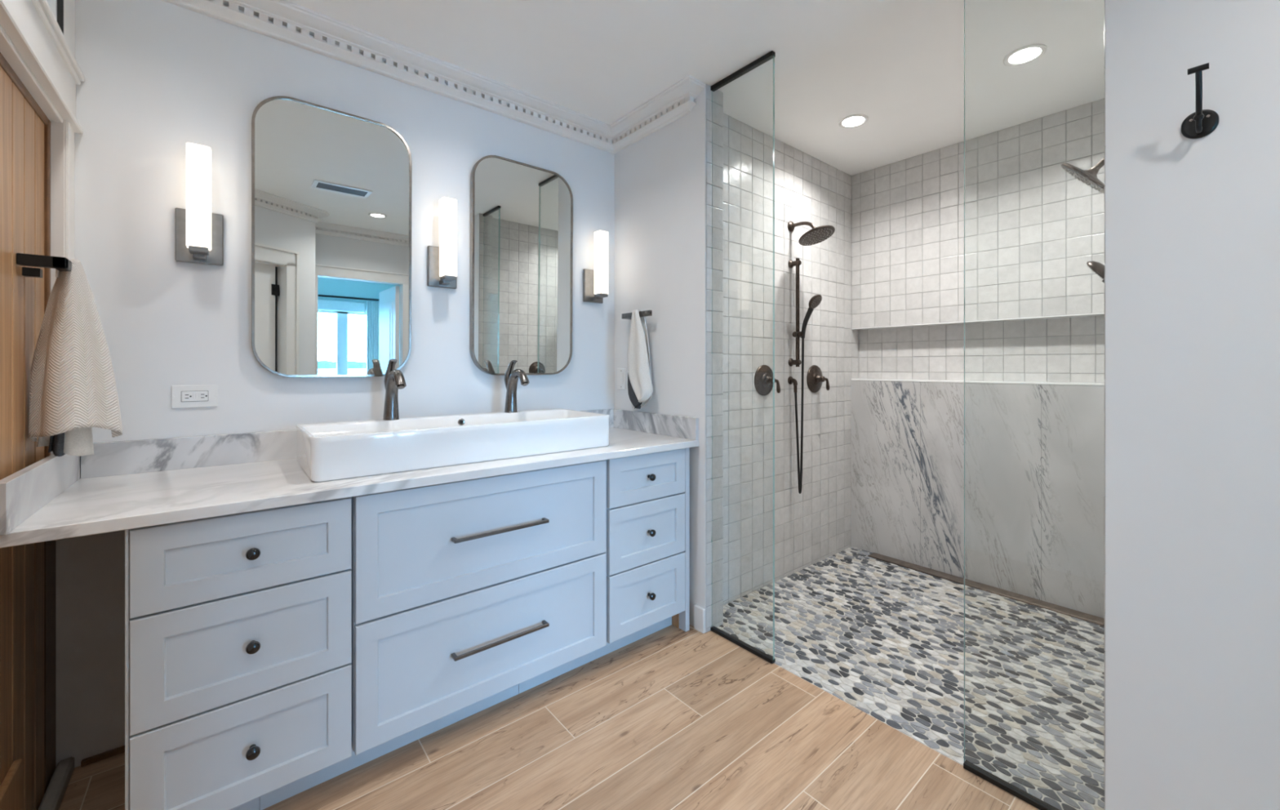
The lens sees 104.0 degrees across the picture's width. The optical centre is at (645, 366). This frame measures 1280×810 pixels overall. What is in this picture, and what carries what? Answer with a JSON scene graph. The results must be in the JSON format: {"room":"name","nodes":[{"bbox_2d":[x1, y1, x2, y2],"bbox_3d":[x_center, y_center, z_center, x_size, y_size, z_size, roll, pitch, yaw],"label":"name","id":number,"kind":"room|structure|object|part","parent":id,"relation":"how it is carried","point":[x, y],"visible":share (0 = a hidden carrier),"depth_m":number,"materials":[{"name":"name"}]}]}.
{"room":"bathroom","nodes":[
{"label":"bathroom","id":0,"kind":"room"},
{"bbox_2d":[46,0,57,21],"bbox_3d":[-1.034,-0.041,0.543,0.150,2.550,2.460,0,0,-40],"label":"wall","id":1,"kind":"structure","parent":0,"point":[52,3],"depth_m":1.40,"materials":[{"name":"paint"}]},
{"bbox_2d":[0,52,55,809],"bbox_3d":[-1.458,0.259,1.107,0.045,1.950,1.050,0,0,-40],"label":"door","id":2,"kind":"structure","parent":1,"relation":"in","point":[28,571],"depth_m":1.27,"materials":[{"name":"brown wood"}]},
{"bbox_3d":[-1.459,1.085,1.132,0.015,0.258,0.228,0,0,-40],"label":"kick rail","id":3,"kind":"part","parent":2,"relation":"part of","materials":[{"name":"brown wood"}]},
{"bbox_3d":[-1.428,-0.704,1.068,0.031,0.025,0.950,0,0,-40],"label":"rail","id":4,"kind":"part","parent":2,"relation":"part of","materials":[{"name":"wood"}]},
{"bbox_2d":[16,253,71,278],"bbox_3d":[-1.572,-0.257,1.319,0.082,0.049,0.169,0,0,-40],"label":"towel holder","id":5,"kind":"object","parent":2,"relation":"attached to","point":[60,264],"visible":0.88,"depth_m":1.27,"materials":[{"name":"black metal"}]},
{"bbox_3d":[-1.526,-0.267,1.264,0.081,0.028,0.024,0,0,-40],"label":"arm","id":6,"kind":"part","parent":5,"relation":"part of","materials":[{"name":"black metal"}]},
{"bbox_2d":[28,257,123,456],"bbox_3d":[-1.526,-0.023,1.339,0.168,0.532,0.104,0,0,-40],"label":"hand towel","id":7,"kind":"object","parent":5,"relation":"hanging from","point":[73,391],"visible":0.95,"depth_m":1.32,"materials":[{"name":"beige fabric"}]},
{"bbox_2d":[0,24,75,454],"bbox_3d":[-1.460,-0.190,1.139,0.062,1.087,0.999,0,0,-40],"label":"trim","id":8,"kind":"structure","parent":1,"relation":"attached to","point":[62,135],"depth_m":1.45,"materials":[{"name":"white paint"}]},
{"bbox_2d":[0,0,84,133],"bbox_3d":[-1.370,-0.964,1.083,0.030,0.485,1.199,0,0,-40],"label":"trim","id":9,"kind":"structure","parent":1,"relation":"attached to","point":[31,26],"depth_m":1.28,"materials":[{"name":"white paint"}]},
{"bbox_2d":[37,756,74,809],"bbox_3d":[-1.450,1.213,1.145,0.034,0.042,0.996,0,0,-40],"label":"trim","id":10,"kind":"structure","parent":1,"relation":"attached to","point":[52,798],"depth_m":1.43,"materials":[{"name":"grey paint"}]},
{"bbox_2d":[57,0,63,34],"bbox_3d":[-1.478,-1.049,1.136,0.092,0.315,0.678,0,0,-40],"label":"window","id":11,"kind":"structure","parent":1,"relation":"in","point":[60,2],"depth_m":1.42,"materials":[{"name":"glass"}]},
{"bbox_2d":[55,0,614,767],"bbox_3d":[-1.053,-0.041,2.211,2.423,2.550,0.120,0,0,-40],"label":"wall","id":12,"kind":"structure","parent":0,"point":[161,77],"depth_m":1.74,"materials":[{"name":"paint"}]},
{"bbox_2d":[80,745,124,766],"bbox_3d":[-1.685,1.225,1.595,0.157,0.018,0.012,0,0,-40],"label":"baseboard","id":13,"kind":"structure","parent":12,"relation":"attached to","point":[120,749],"depth_m":1.57,"materials":[{"name":"wood"}]},
{"bbox_2d":[171,384,217,408],"bbox_3d":[-1.546,0.100,1.712,0.119,0.077,0.010,0,0,-40],"label":"wall outlet","id":14,"kind":"object","parent":12,"relation":"attached to","point":[196,395],"visible":1,"depth_m":1.71,"materials":[{"name":"white plastic"}]},
{"bbox_2d":[181,391,208,401],"bbox_3d":[-1.545,0.100,1.711,0.067,0.034,0.004,0,0,-40],"label":"receptacle","id":15,"kind":"object","parent":14,"relation":"attached to","point":[186,396],"depth_m":1.71,"materials":[{"name":"white plastic"}]},
{"bbox_2d":[174,142,223,266],"bbox_3d":[-1.500,-0.542,1.679,0.124,0.372,0.118,0,0,-40],"label":"wall sconce","id":16,"kind":"object","parent":12,"relation":"attached to","point":[198,232],"visible":1,"depth_m":1.65,"materials":[{"name":"white glass"}]},
{"bbox_3d":[-1.482,-0.561,1.657,0.062,0.333,0.062,0,0,-40],"label":"lamp shade","id":17,"kind":"part","parent":16,"relation":"part of","materials":[{"name":"white glass"}]},
{"bbox_2d":[251,96,412,377],"bbox_3d":[-1.213,-0.482,1.969,0.536,1.042,0.033,0,1,-40],"label":"wall mirror","id":18,"kind":"object","parent":12,"relation":"attached to","point":[331,188],"visible":0.93,"depth_m":1.94,"materials":[{"name":"silver metal"}]},
{"bbox_2d":[80,408,613,478],"bbox_3d":[-0.965,0.290,2.191,2.025,0.106,0.019,0,0,-40],"label":"backsplash","id":19,"kind":"structure","parent":12,"relation":"attached to","point":[143,455],"depth_m":1.69,"materials":[{"name":"white stone"}]},
{"bbox_2d":[160,0,705,154],"bbox_3d":[-0.745,-1.268,1.927,2.070,0.096,0.711,0,0,-40],"label":"trim","id":20,"kind":"structure","parent":12,"relation":"attached to","point":[283,20],"depth_m":2.17,"materials":[{"name":"white paint"}]},
{"bbox_2d":[426,197,457,288],"bbox_3d":[-0.880,-0.542,2.199,0.124,0.372,0.118,0,0,-40],"label":"wall sconce","id":21,"kind":"object","parent":12,"relation":"attached to","point":[442,260],"visible":1,"depth_m":2.16,"materials":[{"name":"white glass"}]},
{"bbox_3d":[-0.862,-0.561,2.177,0.062,0.333,0.062,0,0,-40],"label":"lamp shade","id":22,"kind":"part","parent":21,"relation":"part of","materials":[{"name":"white glass"}]},
{"bbox_2d":[469,155,573,375],"bbox_3d":[-0.602,-0.482,2.482,0.536,1.042,0.033,0,1,-40],"label":"wall mirror","id":23,"kind":"object","parent":12,"relation":"attached to","point":[522,214],"visible":1,"depth_m":2.45,"materials":[{"name":"silver metal"}]},
{"bbox_2d":[582,230,608,303],"bbox_3d":[-0.259,-0.542,2.720,0.124,0.372,0.118,0,0,-40],"label":"wall sconce","id":24,"kind":"object","parent":12,"relation":"attached to","point":[595,282],"visible":1,"depth_m":2.68,"materials":[{"name":"white glass"}]},
{"bbox_3d":[-0.241,-0.561,2.698,0.062,0.333,0.062,0,0,-40],"label":"lamp shade","id":25,"kind":"part","parent":24,"relation":"part of","materials":[{"name":"white glass"}]},
{"bbox_2d":[58,546,1105,809],"bbox_3d":[0.593,1.262,1.164,4.201,0.063,3.600,0,0,-40],"label":"floor","id":26,"kind":"structure","parent":0,"point":[671,717],"depth_m":1.74,"materials":[{"name":"brown wood"}]},
{"bbox_2d":[124,496,351,809],"bbox_3d":[-1.222,0.805,1.535,0.464,0.858,0.649,0,0,-40],"label":"base cabinet","id":27,"kind":"object","parent":26,"relation":"on","point":[238,626],"visible":0.99,"depth_m":1.29,"materials":[{"name":"paint"}]},
{"bbox_3d":[-1.036,1.000,1.317,0.452,0.267,0.020,0,0,-40],"label":"drawer","id":28,"kind":"part","parent":27,"relation":"part of","materials":[{"name":"paint"}]},
{"bbox_3d":[-1.036,0.727,1.317,0.452,0.268,0.020,0,0,-40],"label":"drawer","id":29,"kind":"part","parent":27,"relation":"part of","materials":[{"name":"paint"}]},
{"bbox_3d":[-1.036,0.484,1.317,0.452,0.205,0.020,0,0,-40],"label":"drawer","id":30,"kind":"part","parent":27,"relation":"part of","materials":[{"name":"paint"}]},
{"bbox_3d":[-1.023,1.000,1.301,0.032,0.032,0.036,0,0,-40],"label":"knob","id":31,"kind":"part","parent":27,"relation":"part of","materials":[{"name":"metal"}]},
{"bbox_3d":[-1.023,0.727,1.301,0.032,0.032,0.036,0,0,-40],"label":"knob","id":32,"kind":"part","parent":27,"relation":"part of","materials":[{"name":"metal"}]},
{"bbox_3d":[-1.023,0.484,1.301,0.032,0.032,0.036,0,0,-40],"label":"knob","id":33,"kind":"part","parent":27,"relation":"part of","materials":[{"name":"metal"}]},
{"bbox_2d":[259,459,606,809],"bbox_3d":[-0.775,0.805,1.909,1.124,0.858,0.649,0,0,-40],"label":"base cabinet","id":34,"kind":"object","parent":26,"relation":"on","point":[470,596],"visible":0.91,"depth_m":1.67,"materials":[{"name":"paint"}]},
{"bbox_2d":[0,408,698,547],"bbox_3d":[-0.751,0.304,1.935,2.066,0.135,0.686,0,0,-40],"label":"countertop","id":35,"kind":"structure","parent":34,"relation":"on","point":[123,485],"depth_m":1.50,"materials":[{"name":"white stone"}]},
{"bbox_2d":[382,359,406,420],"bbox_3d":[-0.970,0.088,1.931,0.058,0.240,0.203,0,0,-40],"label":"faucet","id":36,"kind":"object","parent":35,"relation":"on","point":[394,380],"visible":1,"depth_m":1.95,"materials":[{"name":"grey metal"}]},
{"bbox_3d":[-1.008,0.042,1.977,0.039,0.147,0.085,0,0,-40],"label":"handle","id":37,"kind":"part","parent":36,"relation":"part of","materials":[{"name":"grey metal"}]},
{"bbox_2d":[296,408,609,481],"bbox_3d":[-0.708,0.275,1.989,1.093,0.135,0.448,0,0,-40],"label":"vessel sink","id":38,"kind":"object","parent":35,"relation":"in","point":[341,450],"visible":1,"depth_m":1.78,"materials":[{"name":"white ceramic"}]},
{"bbox_2d":[504,360,529,412],"bbox_3d":[-0.584,0.088,2.255,0.058,0.240,0.203,0,0,-40],"label":"faucet","id":39,"kind":"object","parent":35,"relation":"on","point":[512,376],"visible":1,"depth_m":2.27,"materials":[{"name":"grey metal"}]},
{"bbox_3d":[-0.622,0.042,2.300,0.039,0.147,0.085,0,0,-40],"label":"handle","id":40,"kind":"part","parent":39,"relation":"part of","materials":[{"name":"grey metal"}]},
{"bbox_3d":[-0.511,0.948,1.757,0.897,0.376,0.020,0,0,-40],"label":"drawer","id":41,"kind":"part","parent":34,"relation":"part of","materials":[{"name":"paint"}]},
{"bbox_3d":[-0.511,0.567,1.757,0.897,0.374,0.020,0,0,-40],"label":"drawer","id":42,"kind":"part","parent":34,"relation":"part of","materials":[{"name":"paint"}]},
{"bbox_3d":[-0.498,0.948,1.742,0.344,0.011,0.036,0,0,-40],"label":"handle","id":43,"kind":"part","parent":34,"relation":"part of","materials":[{"name":"grey metal"}]},
{"bbox_3d":[-0.498,0.567,1.742,0.344,0.011,0.036,0,0,-40],"label":"handle","id":44,"kind":"part","parent":34,"relation":"part of","materials":[{"name":"grey metal"}]},
{"bbox_2d":[595,447,688,658],"bbox_3d":[-0.165,0.805,2.421,0.468,0.858,0.649,0,0,-40],"label":"base cabinet","id":45,"kind":"object","parent":26,"relation":"on","point":[647,552],"visible":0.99,"depth_m":2.18,"materials":[{"name":"paint"}]},
{"bbox_3d":[0.011,0.998,2.195,0.434,0.272,0.020,0,0,-40],"label":"drawer","id":46,"kind":"part","parent":45,"relation":"part of","materials":[{"name":"paint"}]},
{"bbox_3d":[0.011,0.722,2.195,0.434,0.268,0.020,0,0,-40],"label":"drawer","id":47,"kind":"part","parent":45,"relation":"part of","materials":[{"name":"paint"}]},
{"bbox_3d":[0.011,0.480,2.195,0.434,0.204,0.020,0,0,-40],"label":"drawer","id":48,"kind":"part","parent":45,"relation":"part of","materials":[{"name":"paint"}]},
{"bbox_3d":[0.024,0.998,2.180,0.032,0.032,0.036,0,0,-40],"label":"knob","id":49,"kind":"part","parent":45,"relation":"part of","materials":[{"name":"metal"}]},
{"bbox_3d":[0.024,0.722,2.180,0.032,0.032,0.036,0,0,-40],"label":"knob","id":50,"kind":"part","parent":45,"relation":"part of","materials":[{"name":"metal"}]},
{"bbox_3d":[0.024,0.480,2.180,0.032,0.032,0.036,0,0,-40],"label":"knob","id":51,"kind":"part","parent":45,"relation":"part of","materials":[{"name":"metal"}]},
{"bbox_3d":[0.133,1.185,2.390,0.004,0.098,0.070,0,0,-40],"label":"panel","id":52,"kind":"part","parent":45,"relation":"part of","materials":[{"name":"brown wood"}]},
{"bbox_2d":[867,552,1104,626],"bbox_3d":[1.922,1.229,2.751,0.089,0.008,1.385,0,0,-40],"label":"linear drain","id":53,"kind":"object","parent":26,"relation":"on","point":[1073,613],"visible":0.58,"depth_m":2.74,"materials":[{"name":"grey metal"}]},
{"bbox_2d":[614,84,706,633],"bbox_3d":[0.086,-0.041,2.624,0.129,2.550,0.711,0,0,-40],"label":"wall","id":54,"kind":"structure","parent":0,"point":[660,177],"depth_m":2.49,"materials":[{"name":"paint"}]},
{"bbox_2d":[617,368,626,389],"bbox_3d":[-0.138,0.066,2.806,0.008,0.120,0.076,0,0,-40],"label":"light switch","id":55,"kind":"object","parent":54,"relation":"attached to","point":[621,372],"visible":1,"depth_m":2.80,"materials":[{"name":"white plastic"}]},
{"bbox_2d":[622,310,652,319],"bbox_3d":[-0.029,-0.274,2.631,0.066,0.028,0.239,0,0,-40],"label":"towel holder","id":56,"kind":"object","parent":54,"relation":"attached to","point":[646,313],"visible":0.85,"depth_m":2.58,"materials":[{"name":"grey metal"}]},
{"bbox_2d":[627,309,653,408],"bbox_3d":[-0.031,-0.036,2.590,0.070,0.521,0.212,0,0,-40],"label":"hand towel","id":57,"kind":"object","parent":56,"relation":"hanging from","point":[640,388],"visible":0.99,"depth_m":2.58,"materials":[{"name":"white fabric"}]},
{"bbox_2d":[710,50,775,663],"bbox_3d":[0.422,-0.041,2.215,0.022,2.549,0.346,0,0,-40],"label":"glass panel","id":58,"kind":"object","parent":54,"relation":"attached to","point":[771,55],"visible":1,"depth_m":2.10,"materials":[{"name":"clear glass"}]},
{"bbox_2d":[286,0,1104,175],"bbox_3d":[0.669,-1.356,1.306,4.500,0.080,3.720,0,0,-40],"label":"ceiling","id":59,"kind":"structure","parent":0,"point":[899,64],"depth_m":2.10,"materials":[{"name":"paint"}]},
{"bbox_2d":[838,114,868,128],"bbox_3d":[1.110,-1.313,2.674,0.148,0.007,0.148,0,0,-40],"label":"recessed light","id":60,"kind":"object","parent":59,"relation":"in","point":[853,121],"visible":1,"depth_m":2.67,"materials":[{"name":"white paint"}]},
{"bbox_2d":[1003,44,1047,66],"bbox_3d":[1.598,-1.313,2.108,0.148,0.007,0.148,0,0,-40],"label":"recessed light","id":61,"kind":"object","parent":59,"relation":"in","point":[1028,54],"visible":1,"depth_m":2.10,"materials":[{"name":"white paint"}]},
{"bbox_2d":[706,84,723,631],"bbox_3d":[0.324,-0.041,2.361,0.119,2.550,0.008,0,0,-40],"label":"wall","id":62,"kind":"structure","parent":0,"point":[714,193],"depth_m":2.36,"materials":[{"name":"tile"}]},
{"bbox_2d":[723,113,858,604],"bbox_3d":[0.888,-0.041,2.998,1.564,2.550,0.009,0,0,-40],"label":"wall","id":63,"kind":"structure","parent":0,"point":[814,525],"depth_m":2.91,"materials":[{"name":"tile"}]},
{"bbox_2d":[754,364,780,395],"bbox_3d":[0.690,0.074,2.774,0.174,0.174,0.084,0,0,-40],"label":"shower valve","id":64,"kind":"object","parent":63,"relation":"attached to","point":[763,377],"visible":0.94,"depth_m":2.77,"materials":[{"name":"brown metal"}]},
{"bbox_3d":[0.723,0.105,2.770,0.049,0.079,0.022,0,0,-12],"label":"lever","id":65,"kind":"part","parent":64,"relation":"part of","materials":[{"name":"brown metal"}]},
{"bbox_2d":[787,376,797,385],"bbox_3d":[0.873,0.081,2.950,0.048,0.052,0.048,0,0,-40],"label":"connector","id":66,"kind":"object","parent":63,"relation":"attached to","point":[790,380],"visible":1,"depth_m":2.95,"materials":[{"name":"brown metal"}]},
{"bbox_2d":[788,257,802,366],"bbox_3d":[0.889,-0.320,2.937,0.060,0.637,0.089,0,0,-40],"label":"slide bar","id":67,"kind":"object","parent":63,"relation":"attached to","point":[797,262],"visible":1,"depth_m":2.92,"materials":[{"name":"brown metal"}]},
{"bbox_2d":[800,294,822,337],"bbox_3d":[0.959,-0.289,2.870,0.090,0.244,0.117,0,0,-15],"label":"shower","id":68,"kind":"object","parent":67,"relation":"attached to","point":[815,301],"visible":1,"depth_m":2.86,"materials":[{"name":"brown metal"}]},
{"bbox_2d":[793,337,804,493],"bbox_3d":[0.897,0.286,2.926,0.024,0.910,0.063,0,0,-40],"label":"shower hose","id":69,"kind":"object","parent":68,"relation":"hanging from","point":[799,463],"visible":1,"depth_m":2.91,"materials":[{"name":"brown metal"}]},
{"bbox_3d":[0.933,-0.257,2.886,0.031,0.178,0.079,0,0,-40],"label":"handle","id":70,"kind":"part","parent":68,"relation":"part of","materials":[{"name":"black metal"}]},
{"bbox_2d":[787,221,835,245],"bbox_3d":[0.947,-0.787,2.869,0.203,0.158,0.268,0,0,-40],"label":"shower head","id":71,"kind":"object","parent":63,"relation":"attached to","point":[816,235],"visible":1,"depth_m":2.84},
{"bbox_3d":[0.917,-0.815,2.904,0.021,0.068,0.159,0,0,-40],"label":"arm","id":72,"kind":"part","parent":71,"relation":"part of","materials":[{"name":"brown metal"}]},
{"bbox_2d":[806,364,830,392],"bbox_3d":[1.085,0.074,3.104,0.174,0.174,0.084,0,0,-40],"label":"shower valve","id":73,"kind":"object","parent":63,"relation":"attached to","point":[815,378],"visible":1,"depth_m":3.10,"materials":[{"name":"brown metal"}]},
{"bbox_3d":[1.118,0.105,3.101,0.049,0.079,0.022,0,0,-12],"label":"lever","id":74,"kind":"part","parent":73,"relation":"part of","materials":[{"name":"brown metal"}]},
{"bbox_2d":[851,98,1105,617],"bbox_3d":[1.994,-0.041,2.895,0.206,2.550,1.753,0,0,-40],"label":"wall","id":75,"kind":"structure","parent":0,"point":[1034,454],"depth_m":2.82,"materials":[{"name":"white tile"}]},
{"bbox_2d":[851,312,1104,329],"bbox_3d":[1.955,-0.263,2.869,0.108,0.006,1.563,0,0,-40],"label":"trim ledge","id":76,"kind":"object","parent":75,"relation":"attached to","point":[1097,313],"visible":0.58,"depth_m":2.84,"materials":[{"name":"white stone"}]},
{"bbox_2d":[851,378,1104,385],"bbox_3d":[1.953,0.086,2.867,0.113,0.010,1.563,0,0,-40],"label":"trim ledge","id":77,"kind":"object","parent":75,"relation":"attached to","point":[877,380],"visible":0.58,"depth_m":2.81,"materials":[{"name":"white stone"}]},
{"bbox_2d":[858,315,1105,382],"bbox_3d":[1.993,-0.091,2.901,0.009,0.345,1.563,0,0,-40],"label":"shower niche","id":78,"kind":"object","parent":75,"relation":"in","point":[1063,349],"visible":0.74,"depth_m":2.88,"materials":[{"name":"tile"}]},
{"bbox_2d":[1103,0,1105,809],"bbox_3d":[1.210,-0.041,1.304,0.119,2.550,0.008,0,0,-40],"label":"wall","id":79,"kind":"structure","parent":0,"point":[1104,0],"depth_m":1.27,"materials":[{"name":"paint"}]},
{"bbox_2d":[1105,0,1279,809],"bbox_3d":[1.659,-0.041,0.759,0.115,2.550,1.411,0,0,-40],"label":"wall","id":80,"kind":"structure","parent":0,"point":[1193,225],"depth_m":1.15,"materials":[{"name":"paint"}]},
{"bbox_2d":[963,0,1059,809],"bbox_3d":[1.090,-0.041,1.419,0.022,2.549,0.328,0,0,-40],"label":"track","id":81,"kind":"object","parent":80,"relation":"attached to","point":[997,781],"visible":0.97,"depth_m":1.51,"materials":[{"name":"clear"}]},
{"bbox_3d":[1.090,-0.038,1.419,0.010,2.532,0.328,0,0,-40],"label":"pane","id":82,"kind":"part","parent":81,"relation":"part of","materials":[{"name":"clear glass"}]},
{"bbox_2d":[1181,62,1218,138],"bbox_3d":[1.224,-0.585,1.107,0.105,0.126,0.058,0,0,-40],"label":"robe hook","id":83,"kind":"object","parent":80,"relation":"attached to","point":[1201,123],"visible":1,"depth_m":1.12,"materials":[{"name":"black metal"}]},
{"bbox_3d":[1.224,-0.600,1.104,0.102,0.096,0.031,0,0,-40],"label":"arm","id":84,"kind":"part","parent":83,"relation":"part of","materials":[{"name":"black metal"}]},
{"bbox_3d":[1.242,-0.545,1.122,0.051,0.037,0.017,0,0,-40],"label":"arm","id":85,"kind":"part","parent":83,"relation":"part of","materials":[{"name":"black metal"}]},
{"bbox_3d":[1.261,-0.553,1.138,0.008,0.062,0.058,0,0,-40],"label":"plate","id":86,"kind":"part","parent":83,"relation":"part of","materials":[{"name":"black metal"}]},
{"bbox_3d":[1.896,-0.041,1.796,1.564,2.550,0.009,0,0,-40],"label":"wall","id":87,"kind":"structure","parent":0,"visible":0},
{"bbox_2d":[1061,157,1105,193],"bbox_3d":[1.768,-0.763,1.890,0.203,0.206,0.303,0,0,-40],"label":"shower head","id":88,"kind":"object","parent":87,"relation":"attached to","point":[1089,176],"visible":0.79,"depth_m":1.91},
{"bbox_3d":[1.795,-0.802,1.857,0.021,0.090,0.199,0,0,-40],"label":"arm","id":89,"kind":"part","parent":88,"relation":"part of","materials":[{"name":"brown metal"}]},
{"bbox_3d":[1.837,-0.320,1.807,0.060,0.637,0.089,0,0,-40],"label":"slide bar","id":90,"kind":"object","parent":87,"relation":"attached to","visible":0},
{"bbox_2d":[1086,261,1104,283],"bbox_3d":[1.769,-0.289,1.888,0.094,0.243,0.156,0,0,-40],"label":"shower","id":91,"kind":"object","parent":90,"relation":"on","point":[1098,268],"visible":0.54,"depth_m":1.90,"materials":[{"name":"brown metal"}]}
]}

